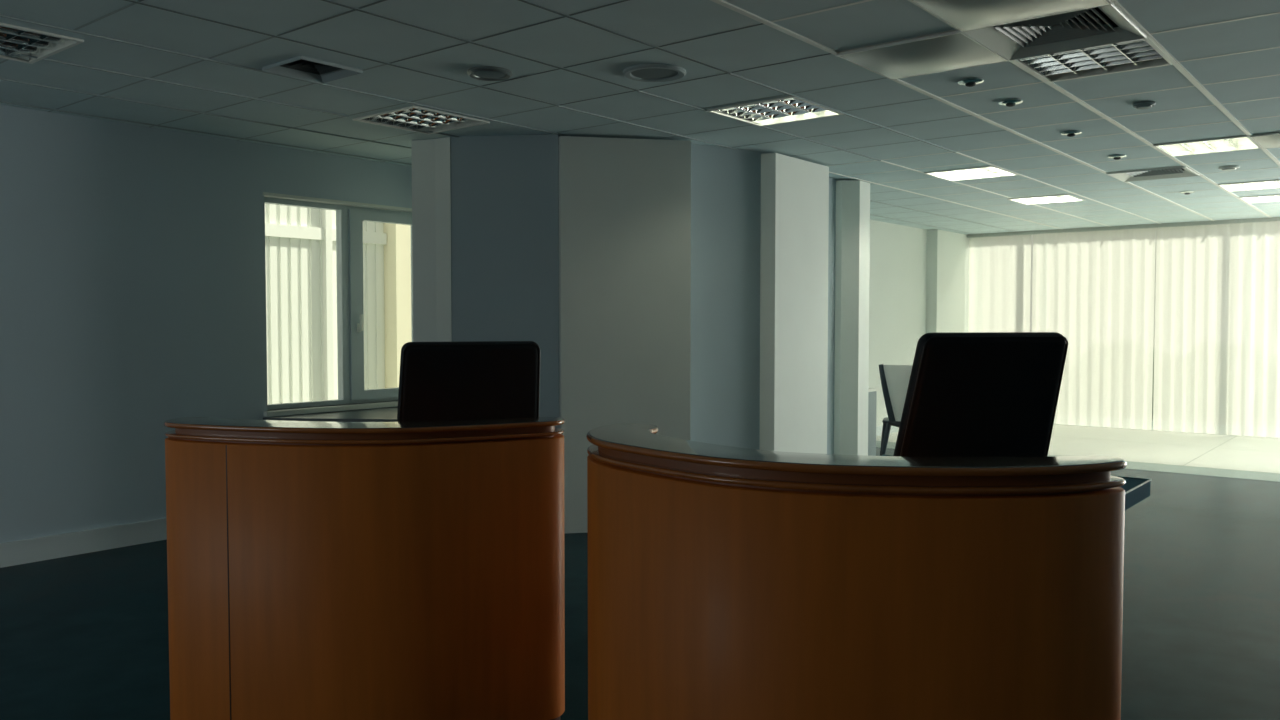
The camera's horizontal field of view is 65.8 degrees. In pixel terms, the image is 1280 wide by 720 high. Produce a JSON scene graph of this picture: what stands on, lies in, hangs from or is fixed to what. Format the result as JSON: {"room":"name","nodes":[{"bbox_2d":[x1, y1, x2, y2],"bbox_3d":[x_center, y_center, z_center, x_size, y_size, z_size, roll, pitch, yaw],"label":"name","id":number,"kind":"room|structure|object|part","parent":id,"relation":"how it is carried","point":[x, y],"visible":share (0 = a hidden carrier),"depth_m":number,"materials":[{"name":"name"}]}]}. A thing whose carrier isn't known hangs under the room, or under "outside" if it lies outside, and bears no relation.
{"room":"office reception area","nodes":[
{"label":"office reception area","id":0,"kind":"room"},
{"bbox_2d":[0,105,411,542],"bbox_3d":[-3.830,-0.285,5.862,0.240,3.000,12.300,2,3,39],"label":"wall","id":1,"kind":"structure","parent":0,"point":[133,293],"depth_m":6.32,"materials":[{"name":"white paint"}]},
{"bbox_2d":[0,518,166,567],"bbox_3d":[-4.647,1.190,4.700,0.022,0.142,9.380,2,3,39],"label":"baseboard","id":2,"kind":"structure","parent":1,"relation":"attached to","point":[12,553],"depth_m":6.14,"materials":[{"name":"white paint"}]},
{"bbox_2d":[263,192,412,416],"bbox_3d":[-2.253,-0.420,7.695,0.200,1.599,1.540,2,3,39],"label":"window","id":3,"kind":"structure","parent":1,"relation":"in","point":[350,216],"depth_m":7.72,"materials":[{"name":"grey"}]},
{"bbox_3d":[-2.226,0.362,7.703,0.130,0.035,1.540,2,3,39],"label":"sill","id":4,"kind":"part","parent":3,"relation":"part of","materials":[{"name":"white"}]},
{"bbox_3d":[-2.234,-1.208,7.662,0.092,0.022,1.520,2,3,39],"label":"head trim","id":5,"kind":"part","parent":3,"relation":"part of","materials":[{"name":"white metal"}]},
{"bbox_3d":[-2.191,-0.288,7.753,0.050,0.140,0.030,2,3,39],"label":"handle","id":6,"kind":"part","parent":3,"relation":"part of","materials":[{"name":"white metal"}]},
{"bbox_2d":[411,137,451,341],"bbox_3d":[-1.493,-0.201,7.593,0.289,2.700,1.616,0,2,-4],"label":"wall","id":7,"kind":"structure","parent":0,"point":[431,176],"depth_m":6.85,"materials":[{"name":"white paint"}]},
{"bbox_2d":[558,136,690,532],"bbox_3d":[-0.116,-0.167,6.855,0.920,2.687,0.172,0,2,-12],"label":"wall","id":8,"kind":"structure","parent":0,"point":[625,203],"depth_m":6.76,"materials":[{"name":"white paint"}]},
{"bbox_2d":[0,0,1279,234],"bbox_3d":[3.786,-1.398,3.472,14.550,0.001,18.240,2,3,39],"label":"ceiling","id":9,"kind":"structure","parent":0,"point":[563,42],"depth_m":5.27,"materials":[{"name":"tile"}]},
{"bbox_2d":[0,22,83,63],"bbox_3d":[-2.913,-1.489,4.389,0.600,0.131,0.600,2,3,39],"label":"ceiling light","id":10,"kind":"object","parent":9,"relation":"attached to","point":[14,40],"visible":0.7,"depth_m":4.52,"materials":[{"name":"white paint"}]},
{"bbox_2d":[262,56,362,82],"bbox_3d":[-1.634,-1.525,4.939,0.345,0.172,0.345,2,3,39],"label":"ceiling vent","id":11,"kind":"object","parent":9,"relation":"in","point":[302,67],"visible":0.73,"depth_m":4.99,"materials":[{"name":"grey metal"}]},
{"bbox_2d":[352,105,489,133],"bbox_3d":[-1.368,-1.558,6.200,0.600,0.131,0.600,2,3,39],"label":"ceiling light","id":12,"kind":"object","parent":9,"relation":"attached to","point":[413,118],"visible":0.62,"depth_m":6.25,"materials":[{"name":"white paint"}]},
{"bbox_2d":[125,0,830,105],"bbox_3d":[-2.240,-1.347,2.188,1.791,0.004,7.812,2,3,39],"label":"trim","id":13,"kind":"structure","parent":9,"relation":"attached to","point":[139,1],"depth_m":4.47,"materials":[{"name":"grey metal"}]},
{"bbox_2d":[467,66,511,80],"bbox_3d":[-0.759,-1.445,5.002,0.228,0.021,0.228,2,3,39],"label":"recessed light","id":14,"kind":"object","parent":9,"relation":"in","point":[487,73],"visible":1,"depth_m":4.97,"materials":[{"name":"grey metal"}]},
{"bbox_2d":[0,3,1038,233],"bbox_3d":[3.781,-1.409,3.871,14.992,0.008,18.006,2,3,39],"label":"ceiling grid","id":15,"kind":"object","parent":9,"relation":"attached to","point":[131,4],"depth_m":5.83,"materials":[{"name":"grey metal"}]},
{"bbox_2d":[623,63,685,81],"bbox_3d":[0.074,-1.447,4.997,0.320,0.017,0.320,2,3,39],"label":"ceiling speaker","id":16,"kind":"object","parent":9,"relation":"attached to","point":[653,72],"visible":1,"depth_m":4.97,"materials":[{"name":"grey plastic"}]},
{"bbox_2d":[631,68,677,78],"bbox_3d":[0.074,-1.451,4.997,0.240,0.010,0.240,2,3,39],"label":"grille","id":17,"kind":"object","parent":16,"relation":"attached to","point":[642,73],"depth_m":5.00,"materials":[{"name":"grey"}]},
{"bbox_2d":[706,96,843,126],"bbox_3d":[0.813,-1.548,5.939,0.600,0.131,0.600,2,3,39],"label":"ceiling light","id":18,"kind":"object","parent":9,"relation":"attached to","point":[786,109],"visible":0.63,"depth_m":6.00,"materials":[{"name":"white paint"}]},
{"bbox_2d":[836,30,1008,79],"bbox_3d":[1.343,-1.415,4.691,0.600,0.052,0.600,2,3,39],"label":"ceiling panel","id":19,"kind":"object","parent":9,"relation":"attached to","point":[953,50],"visible":1,"depth_m":4.58,"materials":[{"name":"white"}]},
{"bbox_2d":[923,166,1017,180],"bbox_3d":[2.815,-1.643,8.408,0.600,0.131,0.600,2,3,39],"label":"ceiling light","id":20,"kind":"object","parent":9,"relation":"attached to","point":[984,171],"visible":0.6,"depth_m":8.48,"materials":[{"name":"white paint"}]},
{"bbox_2d":[958,78,983,86],"bbox_3d":[1.732,-1.448,5.186,0.132,0.030,0.132,2,3,39],"label":"recessed light","id":21,"kind":"object","parent":9,"relation":"in","point":[969,82],"visible":1,"depth_m":5.16,"materials":[{"name":"silver metal"}]},
{"bbox_2d":[710,0,1279,228],"bbox_3d":[6.827,-1.463,5.260,12.023,0.008,12.010,2,3,39],"label":"ceiling grid","id":22,"kind":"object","parent":9,"relation":"attached to","point":[1195,82],"depth_m":6.12,"materials":[{"name":"white metal"}]},
{"bbox_2d":[909,0,1111,31],"bbox_3d":[1.432,-1.383,3.847,0.600,0.052,0.600,2,3,39],"label":"ceiling panel","id":23,"kind":"object","parent":9,"relation":"attached to","point":[963,15],"visible":1,"depth_m":3.88,"materials":[{"name":"white"}]},
{"bbox_2d":[999,99,1022,106],"bbox_3d":[2.122,-1.466,5.667,0.132,0.030,0.132,2,3,39],"label":"recessed light","id":24,"kind":"object","parent":9,"relation":"in","point":[1007,102],"visible":1,"depth_m":5.64,"materials":[{"name":"grey metal"}]},
{"bbox_2d":[1007,194,1084,204],"bbox_3d":[4.184,-1.712,10.193,0.600,0.131,0.600,2,3,39],"label":"ceiling light","id":25,"kind":"object","parent":9,"relation":"attached to","point":[1062,197],"visible":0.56,"depth_m":10.27,"materials":[{"name":"white paint"}]},
{"bbox_2d":[963,3,1146,59],"bbox_3d":[1.809,-1.500,4.309,0.600,0.172,0.600,2,3,39],"label":"ceiling vent","id":26,"kind":"object","parent":9,"relation":"in","point":[1102,25],"visible":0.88,"depth_m":4.39,"materials":[{"name":"white metal"}]},
{"bbox_2d":[1061,130,1081,136],"bbox_3d":[2.871,-1.502,6.591,0.132,0.030,0.132,2,3,39],"label":"recessed light","id":27,"kind":"object","parent":9,"relation":"in","point":[1071,133],"visible":1,"depth_m":6.56,"materials":[{"name":"grey metal"}]},
{"bbox_2d":[1011,37,1174,82],"bbox_3d":[2.187,-1.504,4.776,0.600,0.131,0.600,2,3,39],"label":"ceiling light","id":28,"kind":"object","parent":9,"relation":"attached to","point":[1139,54],"visible":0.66,"depth_m":4.84,"materials":[{"name":"white paint"}]},
{"bbox_2d":[1108,154,1126,159],"bbox_3d":[3.626,-1.538,7.523,0.132,0.030,0.132,2,3,39],"label":"recessed light","id":29,"kind":"object","parent":9,"relation":"in","point":[1117,156],"visible":1,"depth_m":7.49,"materials":[{"name":"grey metal"}]},
{"bbox_2d":[967,217,1279,237],"bbox_3d":[9.911,-1.627,10.127,13.310,0.045,0.100,2,3,39],"label":"track","id":30,"kind":"object","parent":9,"relation":"attached to","point":[1268,218],"visible":1,"depth_m":12.92,"materials":[{"name":"grey metal"}]},
{"bbox_2d":[968,235,1030,331],"bbox_3d":[5.099,-0.446,14.084,0.870,2.620,0.019,2,3,39],"label":"sheer curtain","id":31,"kind":"object","parent":30,"relation":"hanging from","point":[999,266],"visible":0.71,"depth_m":14.05,"materials":[{"name":"white fabric"}]},
{"bbox_2d":[1032,228,1155,429],"bbox_3d":[6.053,-0.415,13.300,1.540,2.620,0.040,2,3,39],"label":"sheer curtain","id":32,"kind":"object","parent":30,"relation":"hanging from","point":[1094,289],"visible":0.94,"depth_m":13.22,"materials":[{"name":"white fabric"}]},
{"bbox_2d":[1153,221,1279,437],"bbox_3d":[7.218,-0.379,12.344,1.445,2.620,0.037,2,3,39],"label":"sheer curtain","id":33,"kind":"object","parent":30,"relation":"hanging from","point":[1217,342],"visible":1,"depth_m":12.34,"materials":[{"name":"white fabric"}]},
{"bbox_2d":[1132,101,1155,108],"bbox_3d":[2.913,-1.468,5.722,0.120,0.030,0.120,2,3,39],"label":"smoke detector","id":34,"kind":"object","parent":9,"relation":"attached to","point":[1145,104],"visible":1,"depth_m":5.69,"materials":[{"name":"grey plastic"}]},
{"bbox_2d":[1106,166,1199,181],"bbox_3d":[4.364,-1.658,8.414,0.600,0.172,0.600,2,3,39],"label":"ceiling vent","id":35,"kind":"object","parent":9,"relation":"in","point":[1177,171],"visible":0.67,"depth_m":8.51,"materials":[{"name":"white metal"}]},
{"bbox_2d":[1180,191,1194,194],"bbox_3d":[5.300,-1.617,9.589,0.132,0.030,0.132,2,3,39],"label":"recessed light","id":36,"kind":"object","parent":9,"relation":"in","point":[1182,192],"visible":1,"depth_m":9.56,"materials":[{"name":"grey metal"}]},
{"bbox_2d":[1153,135,1260,156],"bbox_3d":[4.075,-1.593,7.106,0.600,0.131,0.600,2,3,39],"label":"ceiling light","id":37,"kind":"object","parent":9,"relation":"attached to","point":[1236,143],"visible":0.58,"depth_m":7.18,"materials":[{"name":"white paint"}]},
{"bbox_2d":[1218,165,1239,170],"bbox_3d":[4.793,-1.557,8.058,0.150,0.030,0.150,2,3,39],"label":"smoke detector","id":38,"kind":"object","parent":9,"relation":"attached to","point":[1231,167],"visible":1,"depth_m":8.02,"materials":[{"name":"white paint"}]},
{"bbox_2d":[1217,179,1279,191],"bbox_3d":[5.711,-1.671,9.125,0.600,0.131,0.600,2,3,39],"label":"ceiling light","id":39,"kind":"object","parent":9,"relation":"attached to","point":[1266,184],"visible":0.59,"depth_m":9.24,"materials":[{"name":"white paint"}]},
{"bbox_2d":[1238,194,1279,202],"bbox_3d":[6.466,-1.706,10.057,0.600,0.131,0.600,2,3,39],"label":"ceiling light","id":40,"kind":"object","parent":9,"relation":"attached to","point":[1275,197],"visible":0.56,"depth_m":10.21,"materials":[{"name":"white paint"}]},
{"bbox_2d":[1250,132,1279,148],"bbox_3d":[4.541,-1.493,6.732,0.600,0.052,0.600,2,3,39],"label":"ceiling panel","id":41,"kind":"object","parent":9,"relation":"attached to","point":[1270,140],"visible":1,"depth_m":6.73,"materials":[{"name":"white"}]},
{"bbox_2d":[0,447,1279,719],"bbox_3d":[2.615,1.409,2.133,14.550,0.100,14.520,2,3,39],"label":"floor","id":42,"kind":"structure","parent":0,"point":[85,636],"depth_m":4.83,"materials":[{"name":"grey carpet"}]},
{"bbox_2d":[263,407,397,421],"bbox_3d":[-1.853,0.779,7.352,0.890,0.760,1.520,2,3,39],"label":"countertop","id":43,"kind":"structure","parent":42,"relation":"on","point":[380,414],"depth_m":7.13,"materials":[{"name":"grey laminate"}]},
{"bbox_2d":[164,417,564,719],"bbox_3d":[-0.955,0.760,3.383,1.383,1.101,0.389,0,2,0],"label":"reception desk","id":44,"kind":"object","parent":42,"relation":"on","point":[317,570],"visible":1,"depth_m":3.25,"materials":[{"name":"brown wood"}]},
{"bbox_3d":[-0.955,0.257,3.363,1.379,0.012,0.384,0,2,0],"label":"moulding","id":45,"kind":"part","parent":44,"relation":"part of","materials":[{"name":"brown wood"}]},
{"bbox_2d":[165,417,563,428],"bbox_3d":[-0.955,0.212,3.361,1.376,0.004,0.381,0,2,0],"label":"countertop","id":46,"kind":"structure","parent":44,"relation":"on","point":[186,420],"depth_m":3.31,"materials":[{"name":"brown"}]},
{"bbox_2d":[397,341,539,421],"bbox_3d":[-0.806,0.594,4.280,0.650,1.362,0.797,-1,2,-22],"label":"office chair","id":47,"kind":"object","parent":42,"relation":"on","point":[462,380],"visible":0.23,"depth_m":3.91,"materials":[{"name":"black leather"}]},
{"bbox_2d":[586,423,1126,719],"bbox_3d":[0.423,0.787,2.704,1.559,1.101,0.596,2,3,34],"label":"reception desk","id":48,"kind":"object","parent":42,"relation":"on","point":[725,582],"visible":1,"depth_m":2.38,"materials":[{"name":"brown wood"}]},
{"bbox_2d":[588,423,1123,467],"bbox_3d":[0.423,0.238,2.683,1.549,0.004,0.586,2,3,34],"label":"countertop","id":49,"kind":"structure","parent":48,"relation":"on","point":[639,435],"depth_m":2.48,"materials":[{"name":"brown"}]},
{"bbox_3d":[0.423,0.293,2.685,1.555,0.015,0.592,2,3,34],"label":"moulding","id":50,"kind":"part","parent":48,"relation":"part of","materials":[{"name":"brown wood"}]},
{"bbox_2d":[868,387,878,455],"bbox_3d":[1.972,0.669,10.390,0.770,0.745,0.800,2,3,39],"label":"desk","id":51,"kind":"object","parent":42,"relation":"on","point":[872,392],"visible":0.12,"depth_m":10.38,"materials":[{"name":"white laminate"}]},
{"bbox_2d":[879,364,912,455],"bbox_3d":[2.619,0.545,9.972,0.431,1.024,0.625,1,2,17],"label":"chair","id":52,"kind":"object","parent":42,"relation":"on","point":[895,379],"visible":0.59,"depth_m":9.75,"materials":[{"name":"black"}]},
{"bbox_3d":[2.525,0.828,10.274,0.052,0.434,0.135,-1,2,-20],"label":"leg","id":53,"kind":"part","parent":52,"relation":"part of","materials":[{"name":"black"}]},
{"bbox_3d":[2.636,0.616,10.030,0.340,0.035,0.400,1,2,17],"label":"seat","id":54,"kind":"part","parent":52,"relation":"part of","materials":[{"name":"black"}]},
{"bbox_3d":[2.440,0.845,9.838,0.147,0.435,0.052,-2,3,-36],"label":"leg","id":55,"kind":"part","parent":52,"relation":"part of","materials":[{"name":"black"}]},
{"bbox_3d":[2.560,0.355,9.770,0.397,0.630,0.164,1,2,17],"label":"frame","id":56,"kind":"part","parent":52,"relation":"part of","materials":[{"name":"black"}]},
{"bbox_3d":[2.551,0.327,9.742,0.350,0.560,0.162,1,2,17],"label":"backrest","id":57,"kind":"part","parent":52,"relation":"part of","materials":[{"name":"white fabric"}]},
{"bbox_2d":[893,332,1067,456],"bbox_3d":[1.013,0.600,3.563,0.650,1.406,0.880,-1,2,-15],"label":"office chair","id":58,"kind":"object","parent":42,"relation":"on","point":[969,394],"visible":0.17,"depth_m":3.17,"materials":[{"name":"black leather"}]},
{"bbox_2d":[881,455,1151,509],"bbox_3d":[1.499,0.889,4.397,1.243,0.765,0.703,2,3,39],"label":"desk","id":59,"kind":"object","parent":42,"relation":"on","point":[1136,489],"visible":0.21,"depth_m":4.13,"materials":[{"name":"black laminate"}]},
{"bbox_2d":[450,135,836,453],"bbox_3d":[-0.079,-0.376,8.236,2.580,3.000,3.765,2,3,39],"label":"wall","id":60,"kind":"structure","parent":0,"point":[505,200],"depth_m":6.79,"materials":[{"name":"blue paint"}]},
{"bbox_2d":[759,153,828,453],"bbox_3d":[1.086,-0.203,7.814,0.450,2.687,0.885,2,3,39],"label":"wall","id":61,"kind":"structure","parent":0,"point":[794,222],"depth_m":7.57,"materials":[{"name":"white paint"}]},
{"bbox_2d":[834,180,869,454],"bbox_3d":[1.790,-0.248,8.977,0.480,2.687,0.330,2,3,39],"label":"wall","id":62,"kind":"structure","parent":0,"point":[852,236],"depth_m":8.79,"materials":[{"name":"white paint"}]},
{"bbox_2d":[869,220,926,426],"bbox_3d":[2.835,-0.538,12.452,0.240,3.000,6.460,2,3,39],"label":"wall","id":63,"kind":"structure","parent":0,"point":[898,253],"depth_m":12.81,"materials":[{"name":"white paint"}]},
{"bbox_2d":[876,426,898,435],"bbox_3d":[2.425,0.928,11.798,0.015,0.120,4.820,2,3,39],"label":"baseboard","id":64,"kind":"structure","parent":63,"relation":"attached to","point":[893,429],"depth_m":12.58,"materials":[{"name":"white paint"}]},
{"bbox_2d":[1054,436,1270,465],"bbox_3d":[8.597,1.072,9.512,14.550,0.002,3.370,2,3,39],"label":"trim","id":65,"kind":"structure","parent":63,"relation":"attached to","point":[1054,436],"depth_m":11.33,"materials":[{"name":"grey tile"}]},
{"bbox_2d":[926,229,968,332],"bbox_3d":[4.424,-0.452,14.116,0.160,2.700,1.380,2,3,39],"label":"wall","id":66,"kind":"structure","parent":0,"point":[947,281],"depth_m":13.79,"materials":[{"name":"white paint"}]},
{"bbox_2d":[876,424,1279,473],"bbox_3d":[8.691,1.119,9.631,14.550,0.104,3.670,2,3,39],"label":"window sill","id":67,"kind":"structure","parent":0,"point":[1232,458],"depth_m":11.43,"materials":[{"name":"stone"}]},
{"bbox_2d":[876,441,1279,481],"bbox_3d":[7.360,1.183,7.988,14.550,0.102,0.560,2,3,39],"label":"floor strip","id":68,"kind":"object","parent":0,"point":[1275,477],"depth_m":9.53,"materials":[{"name":"grey"}]},
{"label":"outside","id":69,"kind":"structure","parent":0,"visible":0},
{"bbox_3d":[9.440,1.252,11.714,80.000,0.280,90.000,2,3,39],"label":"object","id":70,"kind":"structure","parent":69,"visible":0},
{"bbox_2d":[265,203,386,403],"bbox_3d":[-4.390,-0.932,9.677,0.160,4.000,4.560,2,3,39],"label":"neighbouring building","id":71,"kind":"structure","parent":70,"relation":"on","point":[300,242],"depth_m":10.70,"materials":[{"name":"white"}]},
{"bbox_2d":[383,223,411,387],"bbox_3d":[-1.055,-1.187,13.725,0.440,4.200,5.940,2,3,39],"label":"building","id":72,"kind":"structure","parent":70,"relation":"on","point":[397,251],"depth_m":11.39,"materials":[{"name":"beige"}]}
]}

